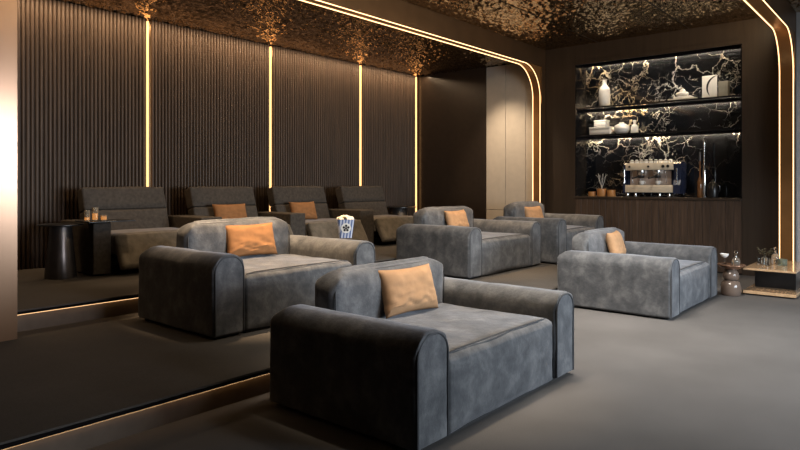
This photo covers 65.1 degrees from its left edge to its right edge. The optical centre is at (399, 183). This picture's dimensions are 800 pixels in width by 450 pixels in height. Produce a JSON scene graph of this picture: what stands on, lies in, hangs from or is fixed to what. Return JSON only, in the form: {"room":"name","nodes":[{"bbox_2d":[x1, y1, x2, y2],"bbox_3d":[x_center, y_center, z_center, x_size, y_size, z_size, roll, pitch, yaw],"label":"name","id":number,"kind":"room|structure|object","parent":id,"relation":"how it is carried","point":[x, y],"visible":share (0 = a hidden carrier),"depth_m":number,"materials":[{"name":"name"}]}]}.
{"room":"home theater","nodes":[
{"label":"home theater","id":0,"kind":"room"},
{"bbox_2d":[0,0,16,341],"bbox_3d":[-4.530,-0.490,3.633,0.190,3.520,4.100,0,0,40],"label":"wall","id":1,"kind":"structure","parent":0,"point":[8,8],"depth_m":5.09,"materials":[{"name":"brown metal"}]},
{"bbox_2d":[17,298,137,331],"bbox_3d":[-1.701,1.193,7.290,0.050,0.154,13.340,0,0,40],"label":"trim","id":2,"kind":"structure","parent":1,"relation":"attached to","point":[25,322],"depth_m":5.75,"materials":[{"name":"brown metal"}]},
{"bbox_2d":[21,298,134,314],"bbox_3d":[-1.671,1.120,7.264,0.018,0.006,13.300,0,0,40],"label":"led strip","id":3,"kind":"object","parent":1,"relation":"attached to","point":[132,298],"visible":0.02,"depth_m":5.70,"materials":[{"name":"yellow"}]},
{"bbox_2d":[17,259,395,314],"bbox_3d":[-1.678,1.104,7.271,0.070,0.024,13.340,0,0,40],"label":"trim","id":4,"kind":"structure","parent":1,"relation":"attached to","point":[135,296],"depth_m":5.74,"materials":[{"name":"gold metal"}]},
{"bbox_2d":[17,241,395,311],"bbox_3d":[-2.723,1.086,8.154,2.795,0.012,13.340,0,0,40],"label":"raised platform","id":5,"kind":"structure","parent":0,"point":[34,292],"depth_m":6.54,"materials":[{"name":"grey carpet"}]},
{"bbox_2d":[37,223,83,279],"bbox_3d":[-3.914,0.770,7.236,0.480,0.620,0.480,0,0,40],"label":"pedestal table","id":6,"kind":"object","parent":5,"relation":"on","point":[60,264],"visible":1,"depth_m":7.12,"materials":[{"name":"black metal"}]},
{"bbox_2d":[61,187,178,274],"bbox_3d":[-3.445,0.558,7.994,1.241,1.045,1.525,0,0,40],"label":"recliner","id":7,"kind":"object","parent":5,"relation":"on","point":[137,221],"visible":0.77,"depth_m":7.88,"materials":[{"name":"grey fabric"}]},
{"bbox_2d":[84,210,89,220],"bbox_3d":[-3.578,0.361,7.168,0.064,0.125,0.064,0,0,40],"label":"glass","id":8,"kind":"object","parent":7,"relation":"on","point":[86,212],"visible":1,"depth_m":7.14,"materials":[{"name":"orange"}]},
{"bbox_2d":[92,207,97,220],"bbox_3d":[-3.529,0.346,7.258,0.072,0.155,0.072,0,0,40],"label":"glass","id":9,"kind":"object","parent":7,"relation":"on","point":[94,209],"visible":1,"depth_m":7.23,"materials":[{"name":"orange"}]},
{"bbox_2d":[100,215,106,220],"bbox_3d":[-3.426,0.392,7.255,0.072,0.065,0.072,0,0,40],"label":"glass","id":10,"kind":"object","parent":7,"relation":"on","point":[102,217],"visible":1,"depth_m":7.23,"materials":[{"name":"orange"}]},
{"bbox_2d":[75,219,135,222],"bbox_3d":[-3.456,0.492,7.359,0.380,0.135,0.540,0,0,40],"label":"tray","id":11,"kind":"object","parent":7,"relation":"on","point":[108,220],"depth_m":7.30,"materials":[{"name":"black paint"}]},
{"bbox_2d":[168,186,292,234],"bbox_3d":[-2.450,0.558,9.172,1.244,1.044,1.502,0,0,40],"label":"recliner","id":12,"kind":"object","parent":5,"relation":"on","point":[199,200],"visible":0.3,"depth_m":9.31,"materials":[{"name":"grey fabric"}]},
{"bbox_2d":[212,203,246,218],"bbox_3d":[-2.520,0.447,9.335,0.562,0.303,0.202,0,0,-45],"label":"throw pillow","id":13,"kind":"object","parent":12,"relation":"on","point":[231,211],"visible":0.7,"depth_m":9.26,"materials":[{"name":"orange fabric"}]},
{"bbox_2d":[257,186,368,240],"bbox_3d":[-1.462,0.557,10.340,1.241,1.046,1.501,0,0,40],"label":"recliner","id":14,"kind":"object","parent":5,"relation":"on","point":[279,197],"visible":0.62,"depth_m":10.32,"materials":[{"name":"grey fabric"}]},
{"bbox_2d":[289,201,316,218],"bbox_3d":[-1.602,0.447,10.419,0.522,0.303,0.202,0,0,-45],"label":"throw pillow","id":15,"kind":"object","parent":14,"relation":"on","point":[308,208],"visible":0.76,"depth_m":10.37,"materials":[{"name":"orange fabric"}]},
{"bbox_2d":[328,186,412,243],"bbox_3d":[-0.464,0.557,11.520,1.243,1.046,1.534,0,0,40],"label":"recliner","id":16,"kind":"object","parent":5,"relation":"on","point":[366,204],"visible":0.71,"depth_m":11.46,"materials":[{"name":"grey fabric"}]},
{"bbox_2d":[386,206,415,215],"bbox_3d":[-0.037,0.770,12.784,0.744,0.620,0.744,0,0,40],"label":"pedestal table","id":17,"kind":"object","parent":5,"relation":"on","point":[393,210],"visible":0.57,"depth_m":12.62,"materials":[{"name":"black metal"}]},
{"bbox_2d":[486,64,531,219],"bbox_3d":[2.232,-0.657,12.614,1.075,3.475,0.150,0,0,40],"label":"tall cabinet","id":18,"kind":"object","parent":5,"relation":"on","point":[508,87],"visible":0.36,"depth_m":12.59,"materials":[{"name":"beige paint"}]},
{"bbox_2d":[17,0,415,269],"bbox_3d":[-3.868,-0.700,9.122,0.195,4.300,13.340,0,0,40],"label":"wall","id":19,"kind":"structure","parent":0,"point":[81,70],"depth_m":9.61,"materials":[{"name":"brown wood"}]},
{"bbox_2d":[146,21,150,186],"bbox_3d":[-3.695,-0.655,9.219,0.045,3.470,0.056,0,0,40],"label":"led strip","id":20,"kind":"object","parent":19,"relation":"attached to","point":[148,24],"visible":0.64,"depth_m":9.20,"materials":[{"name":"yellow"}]},
{"bbox_2d":[146,21,148,186],"bbox_3d":[-3.706,-0.655,9.201,0.040,3.470,0.014,0,0,40],"label":"diffuser","id":21,"kind":"object","parent":20,"relation":"attached to","point":[147,22],"depth_m":9.19,"materials":[{"name":"yellow"}]},
{"bbox_2d":[269,47,272,210],"bbox_3d":[-2.245,-0.655,10.934,0.045,3.470,0.056,0,0,40],"label":"led strip","id":22,"kind":"object","parent":19,"relation":"attached to","point":[270,48],"visible":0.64,"depth_m":10.92,"materials":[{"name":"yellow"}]},
{"bbox_2d":[269,47,270,210],"bbox_3d":[-2.256,-0.655,10.916,0.040,3.470,0.014,0,0,40],"label":"diffuser","id":23,"kind":"object","parent":22,"relation":"attached to","point":[269,47],"depth_m":10.92,"materials":[{"name":"yellow"}]},
{"bbox_2d":[359,65,361,185],"bbox_3d":[-0.787,-0.655,12.659,0.045,3.470,0.056,0,0,40],"label":"led strip","id":24,"kind":"object","parent":19,"relation":"attached to","point":[360,66],"visible":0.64,"depth_m":12.65,"materials":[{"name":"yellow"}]},
{"bbox_2d":[359,65,360,185],"bbox_3d":[-0.798,-0.655,12.642,0.040,3.470,0.014,0,0,40],"label":"diffuser","id":25,"kind":"object","parent":24,"relation":"attached to","point":[360,65],"depth_m":12.63,"materials":[{"name":"yellow"}]},
{"bbox_2d":[415,77,416,211],"bbox_3d":[0.368,-0.655,14.026,0.045,3.470,0.056,0,0,40],"label":"led strip","id":26,"kind":"object","parent":19,"relation":"attached to","point":[415,77],"visible":0.64,"depth_m":13.99,"materials":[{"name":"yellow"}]},
{"bbox_2d":[56,0,474,76],"bbox_3d":[-3.242,-2.429,8.592,1.555,0.102,13.340,0,0,40],"label":"ceiling","id":27,"kind":"structure","parent":0,"point":[203,15],"depth_m":9.96,"materials":[{"name":"brown metal"}]},
{"bbox_2d":[0,263,557,444],"bbox_3d":[-0.748,1.276,6.485,2.545,0.012,13.340,0,0,40],"label":"raised platform","id":28,"kind":"structure","parent":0,"point":[52,378],"depth_m":4.39,"materials":[{"name":"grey carpet"}]},
{"bbox_2d":[7,374,265,448],"bbox_3d":[0.208,1.310,5.676,0.018,0.006,13.300,0,0,40],"label":"led strip","id":29,"kind":"object","parent":28,"relation":"attached to","point":[265,374],"visible":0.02,"depth_m":3.56,"materials":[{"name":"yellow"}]},
{"bbox_2d":[4,373,269,449],"bbox_3d":[0.178,1.378,5.702,0.050,0.144,13.340,0,0,40],"label":"step riser","id":30,"kind":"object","parent":28,"relation":"attached to","point":[83,438],"depth_m":3.70,"materials":[{"name":"brown metal"}]},
{"bbox_2d":[138,217,374,338],"bbox_3d":[-1.351,0.811,6.197,1.262,0.919,1.948,0,0,40],"label":"lounge sofa","id":31,"kind":"object","parent":28,"relation":"on","point":[195,286],"visible":0.92,"depth_m":5.57,"materials":[{"name":"grey fabric"}]},
{"bbox_2d":[226,222,277,256],"bbox_3d":[-1.541,0.578,6.479,0.200,0.335,0.600,0,0,44],"label":"throw pillow","id":32,"kind":"object","parent":31,"relation":"on","point":[257,239],"visible":0.94,"depth_m":6.40,"materials":[{"name":"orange fabric"}]},
{"bbox_2d":[337,215,353,237],"bbox_3d":[-0.592,0.455,6.786,0.185,0.250,0.185,0,0,-10],"label":"bucket","id":33,"kind":"object","parent":31,"relation":"on","point":[345,223],"visible":1,"depth_m":6.71,"materials":[{"name":"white paper"}]},
{"bbox_2d":[300,0,544,210],"bbox_3d":[-1.538,-0.739,7.150,0.176,4.022,13.340,0,0,40],"label":"illuminated arch","id":34,"kind":"object","parent":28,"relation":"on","point":[398,14],"visible":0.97,"depth_m":10.35,"materials":[{"name":"brown wood"}]},
{"bbox_2d":[396,206,540,278],"bbox_3d":[1.070,0.809,9.452,1.300,0.922,2.008,0,0,40],"label":"lounge sofa","id":35,"kind":"object","parent":28,"relation":"on","point":[487,247],"visible":0.8,"depth_m":8.90,"materials":[{"name":"grey fabric"}]},
{"bbox_2d":[444,209,468,226],"bbox_3d":[0.891,0.578,9.755,0.201,0.344,0.601,0,0,35],"label":"throw pillow","id":36,"kind":"object","parent":35,"relation":"on","point":[454,218],"visible":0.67,"depth_m":9.63,"materials":[{"name":"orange fabric"}]},
{"bbox_2d":[492,201,603,263],"bbox_3d":[2.583,0.789,10.916,1.262,0.961,1.819,0,0,40],"label":"lounge sofa","id":37,"kind":"object","parent":28,"relation":"on","point":[558,231],"visible":0.39,"depth_m":10.26,"materials":[{"name":"grey fabric"}]},
{"bbox_2d":[524,206,543,217],"bbox_3d":[2.389,0.563,11.181,0.201,0.335,0.581,0,0,43],"label":"throw pillow","id":38,"kind":"object","parent":37,"relation":"on","point":[534,212],"visible":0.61,"depth_m":11.08,"materials":[{"name":"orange fabric"}]},
{"bbox_2d":[209,0,515,68],"bbox_3d":[-2.113,-2.422,7.639,1.310,0.097,13.340,0,0,40],"label":"ceiling","id":39,"kind":"structure","parent":0,"point":[297,11],"depth_m":9.72,"materials":[{"name":"brown metal"}]},
{"bbox_2d":[86,273,799,449],"bbox_3d":[3.091,1.500,3.634,7.170,0.100,13.940,0,0,40],"label":"floor","id":40,"kind":"structure","parent":0,"point":[723,372],"depth_m":4.11,"materials":[{"name":"grey carpet"}]},
{"bbox_2d":[270,256,573,449],"bbox_3d":[0.234,1.020,4.464,1.259,0.860,1.949,0,0,40],"label":"lounge sofa","id":41,"kind":"object","parent":40,"relation":"on","point":[411,380],"visible":0.95,"depth_m":3.90,"materials":[{"name":"grey fabric"}]},
{"bbox_2d":[378,263,438,318],"bbox_3d":[0.067,0.800,4.747,0.204,0.340,0.571,0,0,45],"label":"throw pillow","id":42,"kind":"object","parent":41,"relation":"on","point":[405,290],"visible":0.98,"depth_m":4.65,"materials":[{"name":"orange fabric"}]},
{"bbox_2d":[557,227,716,319],"bbox_3d":[2.971,1.013,7.766,1.320,0.875,1.887,0,0,40],"label":"lounge sofa","id":43,"kind":"object","parent":40,"relation":"on","point":[653,280],"visible":0.93,"depth_m":7.15,"materials":[{"name":"grey fabric"}]},
{"bbox_2d":[605,230,625,253],"bbox_3d":[2.783,0.786,8.072,0.203,0.344,0.572,0,0,31],"label":"throw pillow","id":44,"kind":"object","parent":43,"relation":"on","point":[615,243],"visible":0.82,"depth_m":7.88,"materials":[{"name":"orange fabric"}]},
{"bbox_2d":[575,196,741,274],"bbox_3d":[4.513,0.840,11.065,2.810,1.220,0.472,0,0,40],"label":"bar cabinet","id":45,"kind":"object","parent":40,"relation":"on","point":[714,222],"visible":0.52,"depth_m":10.62,"materials":[{"name":"brown wood"}]},
{"bbox_2d":[575,196,741,200],"bbox_3d":[4.513,0.250,11.065,2.810,0.040,0.472,0,0,40],"label":"countertop","id":46,"kind":"structure","parent":45,"relation":"on","point":[585,197],"depth_m":10.77,"materials":[{"name":"black stone"}]},
{"bbox_2d":[588,192,595,195],"bbox_3d":[3.607,0.186,11.773,0.132,0.085,0.132,0,0,40],"label":"pot","id":47,"kind":"object","parent":46,"relation":"on","point":[589,193],"visible":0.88,"depth_m":11.72,"materials":[{"name":"orange ceramic"}]},
{"bbox_2d":[597,189,605,195],"bbox_3d":[3.748,0.159,11.654,0.164,0.140,0.164,0,0,40],"label":"pot","id":48,"kind":"object","parent":46,"relation":"on","point":[600,192],"visible":0.94,"depth_m":11.58,"materials":[{"name":"orange ceramic"}]},
{"bbox_2d":[596,173,606,188],"bbox_3d":[3.749,-0.044,11.653,0.244,0.302,0.084,0,0,40],"label":"twig spray","id":49,"kind":"object","parent":48,"relation":"on","point":[603,173],"visible":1,"depth_m":11.65,"materials":[{"name":"grey plant"}]},
{"bbox_2d":[607,190,615,196],"bbox_3d":[3.887,0.169,11.536,0.152,0.120,0.152,0,0,40],"label":"pot","id":50,"kind":"object","parent":46,"relation":"on","point":[611,193],"visible":1,"depth_m":11.47,"materials":[{"name":"orange ceramic"}]},
{"bbox_2d":[623,160,686,196],"bbox_3d":[4.463,-0.093,11.036,0.970,0.644,0.500,0,0,40],"label":"espresso machine","id":51,"kind":"object","parent":46,"relation":"on","point":[672,176],"visible":1,"depth_m":10.90,"materials":[{"name":"silver metal"}]},
{"bbox_2d":[625,185,672,192],"bbox_3d":[4.392,0.083,11.018,0.825,0.132,0.160,0,0,40],"label":"drip tray","id":52,"kind":"object","parent":51,"relation":"on","point":[628,188],"depth_m":10.95,"materials":[{"name":"silver metal"}]},
{"bbox_2d":[697,152,701,197],"bbox_3d":[5.044,-0.156,10.546,0.084,0.770,0.084,0,0,40],"label":"bottle","id":53,"kind":"object","parent":46,"relation":"on","point":[699,182],"visible":1,"depth_m":10.53,"materials":[{"name":"brown glass"}]},
{"bbox_2d":[702,141,705,197],"bbox_3d":[5.091,-0.246,10.493,0.060,0.950,0.060,0,0,40],"label":"bottle","id":54,"kind":"object","parent":46,"relation":"on","point":[704,166],"visible":1,"depth_m":10.47,"materials":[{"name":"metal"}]},
{"bbox_2d":[707,180,719,197],"bbox_3d":[5.194,0.079,10.407,0.184,0.300,0.177,0,0,12],"label":"jug","id":55,"kind":"object","parent":46,"relation":"on","point":[712,189],"visible":1,"depth_m":10.34,"materials":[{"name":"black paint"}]},
{"bbox_2d":[717,263,745,296],"bbox_3d":[4.319,1.248,8.186,0.348,0.403,0.348,0,0,40],"label":"table","id":56,"kind":"object","parent":40,"relation":"on","point":[730,286],"visible":0.92,"depth_m":8.10,"materials":[{"name":"beige ceramic"}]},
{"bbox_2d":[720,253,728,263],"bbox_3d":[4.255,0.981,8.226,0.104,0.135,0.104,0,0,40],"label":"coupe glass","id":57,"kind":"object","parent":56,"relation":"on","point":[724,255],"visible":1,"depth_m":8.21,"materials":[{"name":"white glass"}]},
{"bbox_2d":[732,250,739,264],"bbox_3d":[4.374,0.956,8.165,0.100,0.185,0.100,0,0,40],"label":"decanter","id":58,"kind":"object","parent":56,"relation":"on","point":[735,261],"visible":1,"depth_m":8.14,"materials":[{"name":"clear glass"}]},
{"bbox_2d":[744,0,795,260],"bbox_3d":[1.637,-0.649,4.480,0.200,4.202,13.320,0,0,40],"label":"illuminated arch","id":59,"kind":"object","parent":40,"relation":"on","point":[779,15],"visible":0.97,"depth_m":9.38,"materials":[{"name":"brown metal"}]},
{"bbox_2d":[743,260,799,298],"bbox_3d":[5.135,1.276,8.524,0.600,0.349,1.250,0,0,40],"label":"coffee table","id":60,"kind":"object","parent":40,"relation":"on","point":[773,280],"visible":0.87,"depth_m":8.28,"materials":[{"name":"beige stone"}]},
{"bbox_2d":[757,257,763,264],"bbox_3d":[4.944,1.050,8.600,0.084,0.100,0.084,0,0,40],"label":"tumbler","id":61,"kind":"object","parent":60,"relation":"on","point":[759,259],"visible":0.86,"depth_m":8.57,"materials":[{"name":"clear glass"}]},
{"bbox_2d":[757,247,772,257],"bbox_3d":[5.074,0.993,8.714,0.210,0.215,0.164,0,0,21],"label":"bouquet","id":62,"kind":"object","parent":60,"relation":"on","point":[768,253],"visible":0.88,"depth_m":8.71,"materials":[{"name":"green plant"}]},
{"bbox_2d":[762,258,769,265],"bbox_3d":[4.945,1.050,8.469,0.092,0.100,0.092,0,0,40],"label":"tumbler","id":63,"kind":"object","parent":60,"relation":"on","point":[765,261],"visible":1,"depth_m":8.43,"materials":[{"name":"clear glass"}]},
{"bbox_2d":[743,283,799,297],"bbox_3d":[5.135,1.412,8.524,0.600,0.040,1.250,0,0,40],"label":"shelf","id":64,"kind":"object","parent":60,"relation":"attached to","point":[755,289],"depth_m":8.20,"materials":[{"name":"brown wood"}]},
{"bbox_2d":[771,246,779,263],"bbox_3d":[5.162,0.980,8.626,0.100,0.240,0.100,0,0,40],"label":"decanter","id":65,"kind":"object","parent":60,"relation":"on","point":[774,256],"visible":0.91,"depth_m":8.60,"materials":[{"name":"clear glass"}]},
{"bbox_2d":[777,259,787,265],"bbox_3d":[5.152,1.056,8.451,0.120,0.088,0.120,0,0,40],"label":"holder","id":66,"kind":"object","parent":60,"relation":"on","point":[780,262],"visible":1,"depth_m":8.41,"materials":[{"name":"green glass"}]},
{"bbox_2d":[417,67,486,218],"bbox_3d":[1.123,-0.665,13.552,1.820,3.490,0.150,0,0,40],"label":"wall","id":67,"kind":"structure","parent":0,"point":[451,106],"depth_m":13.44,"materials":[{"name":"brown wood"}]},
{"bbox_2d":[403,0,760,49],"bbox_3d":[0.038,-2.621,5.820,3.955,0.098,13.340,0,0,40],"label":"ceiling","id":68,"kind":"structure","parent":0,"point":[597,20],"depth_m":9.76,"materials":[{"name":"brown metal"}]},
{"bbox_2d":[586,49,740,197],"bbox_3d":[4.681,-0.900,11.271,3.000,2.900,0.060,0,0,40],"label":"marble backsplash","id":69,"kind":"structure","parent":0,"point":[653,80],"depth_m":11.15,"materials":[{"name":"black stone"}]},
{"bbox_2d":[577,94,740,112],"bbox_3d":[4.524,-1.398,11.073,2.765,0.064,0.435,0,0,40],"label":"wall shelf","id":70,"kind":"object","parent":69,"relation":"attached to","point":[730,98],"visible":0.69,"depth_m":10.96,"materials":[{"name":"black glass"}]},
{"bbox_2d":[599,79,609,105],"bbox_3d":[3.809,-1.686,11.680,0.204,0.510,0.204,0,0,40],"label":"vase","id":71,"kind":"object","parent":70,"relation":"on","point":[604,91],"visible":0.8,"depth_m":11.60,"materials":[{"name":"white ceramic"}]},
{"bbox_2d":[668,95,696,99],"bbox_3d":[4.871,-1.466,10.783,0.450,0.070,0.240,0,0,40],"label":"platter","id":72,"kind":"object","parent":70,"relation":"on","point":[689,96],"visible":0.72,"depth_m":10.69,"materials":[{"name":"white ceramic"}]},
{"bbox_2d":[676,89,688,95],"bbox_3d":[4.859,-1.575,10.784,0.217,0.127,0.171,0,0,40],"label":"flower ornament","id":73,"kind":"object","parent":72,"relation":"on","point":[682,92],"visible":0.97,"depth_m":10.73,"materials":[{"name":"white ceramic"}]},
{"bbox_2d":[702,75,716,97],"bbox_3d":[5.188,-1.623,10.507,0.230,0.385,0.033,0,0,40],"label":"plaque","id":74,"kind":"object","parent":70,"relation":"on","point":[709,83],"visible":0.79,"depth_m":10.50,"materials":[{"name":"white ceramic"}]},
{"bbox_2d":[718,81,729,95],"bbox_3d":[5.396,-1.569,10.444,0.156,0.275,0.126,0,0,40],"label":"storage box","id":75,"kind":"object","parent":70,"relation":"on","point":[723,86],"visible":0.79,"depth_m":10.39,"materials":[{"name":"beige"}]},
{"bbox_2d":[577,127,740,139],"bbox_3d":[4.524,-0.878,11.073,2.765,0.064,0.435,0,0,40],"label":"wall shelf","id":76,"kind":"object","parent":69,"relation":"attached to","point":[732,129],"visible":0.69,"depth_m":10.94,"materials":[{"name":"black glass"}]},
{"bbox_2d":[589,126,614,134],"bbox_3d":[3.769,-0.986,11.702,0.400,0.150,0.250,0,0,40],"label":"box","id":77,"kind":"object","parent":76,"relation":"on","point":[605,129],"visible":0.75,"depth_m":11.60,"materials":[{"name":"white stone"}]},
{"bbox_2d":[594,120,609,126],"bbox_3d":[3.765,-1.125,11.705,0.234,0.125,0.188,0,0,40],"label":"box","id":78,"kind":"object","parent":77,"relation":"on","point":[597,123],"visible":0.84,"depth_m":11.63,"materials":[{"name":"white ceramic"}]},
{"bbox_2d":[613,122,629,133],"bbox_3d":[4.051,-1.018,11.463,0.284,0.215,0.284,0,0,40],"label":"teapot","id":79,"kind":"object","parent":76,"relation":"on","point":[621,127],"visible":0.88,"depth_m":11.37,"materials":[{"name":"white ceramic"}]},
{"bbox_2d":[631,120,637,132],"bbox_3d":[4.231,-1.031,11.311,0.132,0.240,0.132,0,0,40],"label":"vase","id":80,"kind":"object","parent":76,"relation":"on","point":[634,128],"visible":0.81,"depth_m":11.26,"materials":[{"name":"white ceramic"}]},
{"bbox_2d":[545,12,799,275],"bbox_3d":[6.474,-0.675,9.442,9.500,4.250,0.500,0,0,40],"label":"wall","id":81,"kind":"structure","parent":0,"point":[760,61],"depth_m":9.96,"materials":[{"name":"brown wood"}]},
{"bbox_2d":[0,289,557,449],"bbox_3d":[0.201,1.294,5.683,0.070,0.024,13.340,0,0,40],"label":"trim","id":82,"kind":"structure","parent":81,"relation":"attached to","point":[103,418],"depth_m":3.55,"materials":[{"name":"gold metal"}]},
{"bbox_2d":[575,44,741,197],"bbox_3d":[4.520,-1.043,11.070,2.816,2.546,0.455,0,0,40],"label":"trim","id":83,"kind":"structure","parent":81,"relation":"attached to","point":[580,70],"depth_m":11.83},
{"bbox_2d":[787,0,799,11],"bbox_3d":[3.670,-2.619,2.751,5.145,0.103,13.340,0,0,40],"label":"ceiling","id":84,"kind":"structure","parent":0,"point":[795,4],"depth_m":9.11,"materials":[{"name":"brown metal"}]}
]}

